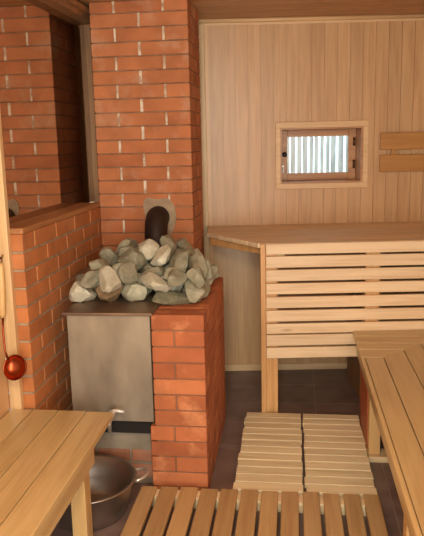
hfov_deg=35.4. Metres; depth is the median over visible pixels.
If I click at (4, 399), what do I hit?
wall
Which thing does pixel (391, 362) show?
bench
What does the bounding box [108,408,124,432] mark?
tap
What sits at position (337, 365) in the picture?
baseboard
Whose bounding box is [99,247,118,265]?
stone
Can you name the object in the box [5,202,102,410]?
brick wall
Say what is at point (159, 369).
stove
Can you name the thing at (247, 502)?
duckboard
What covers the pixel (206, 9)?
ceiling
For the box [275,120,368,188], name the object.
window
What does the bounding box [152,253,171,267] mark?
stone
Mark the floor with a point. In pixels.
(309, 391)
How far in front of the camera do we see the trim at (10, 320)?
2.75 m
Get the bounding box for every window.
[0,0,99,233]
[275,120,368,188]
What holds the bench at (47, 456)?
on the floor
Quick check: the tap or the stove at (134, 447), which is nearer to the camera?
the tap
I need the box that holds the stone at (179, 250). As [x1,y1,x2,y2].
[173,249,191,255]
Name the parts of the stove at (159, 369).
stove stone, stove stone, stove stone, stove stone, stove stone, stove stone, plate, stove stone, stove stone, stove stone, stove stone, stove stone, stove stone, stove stone, stove stone, stove stone, stove stone, stove stone, stove stone, stove stone, stove stone, stove stone, stove stone, stove stone, stove stone, stove stone, stove stone, stove stone, stove stone, stove stone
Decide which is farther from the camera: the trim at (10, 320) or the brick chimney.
the brick chimney
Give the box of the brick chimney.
[89,0,203,255]
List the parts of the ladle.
handle, stem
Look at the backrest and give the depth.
4.32 m
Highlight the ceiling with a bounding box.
[77,0,423,18]
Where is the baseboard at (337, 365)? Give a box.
[225,362,346,370]
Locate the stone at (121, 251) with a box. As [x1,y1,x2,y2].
[117,246,137,255]
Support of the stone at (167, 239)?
on the stove stone
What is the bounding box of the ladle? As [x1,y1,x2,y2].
[0,257,26,380]
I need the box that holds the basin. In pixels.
[57,454,148,530]
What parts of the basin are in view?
handle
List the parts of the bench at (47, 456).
leg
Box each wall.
[0,318,9,419]
[5,21,423,364]
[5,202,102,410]
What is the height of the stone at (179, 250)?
0.072 m
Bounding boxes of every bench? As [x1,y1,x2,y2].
[0,409,112,535]
[207,221,423,412]
[353,330,423,535]
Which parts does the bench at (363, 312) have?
rail, leg, panel, leg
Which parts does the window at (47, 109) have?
sill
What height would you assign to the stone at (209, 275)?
0.123 m
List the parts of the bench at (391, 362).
panel, leg, leg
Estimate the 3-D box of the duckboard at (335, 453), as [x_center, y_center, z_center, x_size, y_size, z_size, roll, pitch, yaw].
[0.621,0.934,3.353,0.317,0.046,0.858,0,11,7]
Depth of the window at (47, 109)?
3.28 m
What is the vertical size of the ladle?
0.501 m
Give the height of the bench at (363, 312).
1.022 m
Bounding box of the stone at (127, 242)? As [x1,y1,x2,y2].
[116,238,137,254]
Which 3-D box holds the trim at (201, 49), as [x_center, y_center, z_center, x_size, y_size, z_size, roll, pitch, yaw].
[-0.046,-0.432,4.421,0.040,2.262,0.016,-1,11,1]
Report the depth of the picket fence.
5.62 m
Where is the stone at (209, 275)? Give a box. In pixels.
[188,258,211,280]
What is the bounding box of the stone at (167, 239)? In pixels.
[160,234,176,255]
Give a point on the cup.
(15, 366)
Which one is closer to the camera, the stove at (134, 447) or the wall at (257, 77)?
the stove at (134, 447)
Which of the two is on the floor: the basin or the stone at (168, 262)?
the basin
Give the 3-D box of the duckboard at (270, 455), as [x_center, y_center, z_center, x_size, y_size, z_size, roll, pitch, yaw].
[0.301,0.933,3.392,0.318,0.046,0.858,0,11,7]
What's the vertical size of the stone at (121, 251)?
0.115 m
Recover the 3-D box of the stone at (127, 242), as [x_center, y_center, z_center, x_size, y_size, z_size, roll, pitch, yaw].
[-0.440,-0.107,3.468,0.080,0.105,0.162,2,12,19]
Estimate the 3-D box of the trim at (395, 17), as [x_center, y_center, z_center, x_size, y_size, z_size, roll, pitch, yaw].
[0.451,-1.565,4.202,2.100,0.042,0.028,-1,11,0]
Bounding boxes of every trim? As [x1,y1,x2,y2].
[0,112,23,409]
[198,14,423,25]
[198,24,209,261]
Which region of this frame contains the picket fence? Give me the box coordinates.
[287,136,346,172]
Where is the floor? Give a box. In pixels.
[8,369,403,535]
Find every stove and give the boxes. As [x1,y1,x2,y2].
[62,206,225,490]
[94,432,152,482]
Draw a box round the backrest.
[379,132,423,171]
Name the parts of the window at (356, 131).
sash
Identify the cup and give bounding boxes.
[3,354,26,380]
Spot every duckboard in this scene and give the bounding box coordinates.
[120,486,387,535]
[233,412,302,494]
[303,414,377,497]

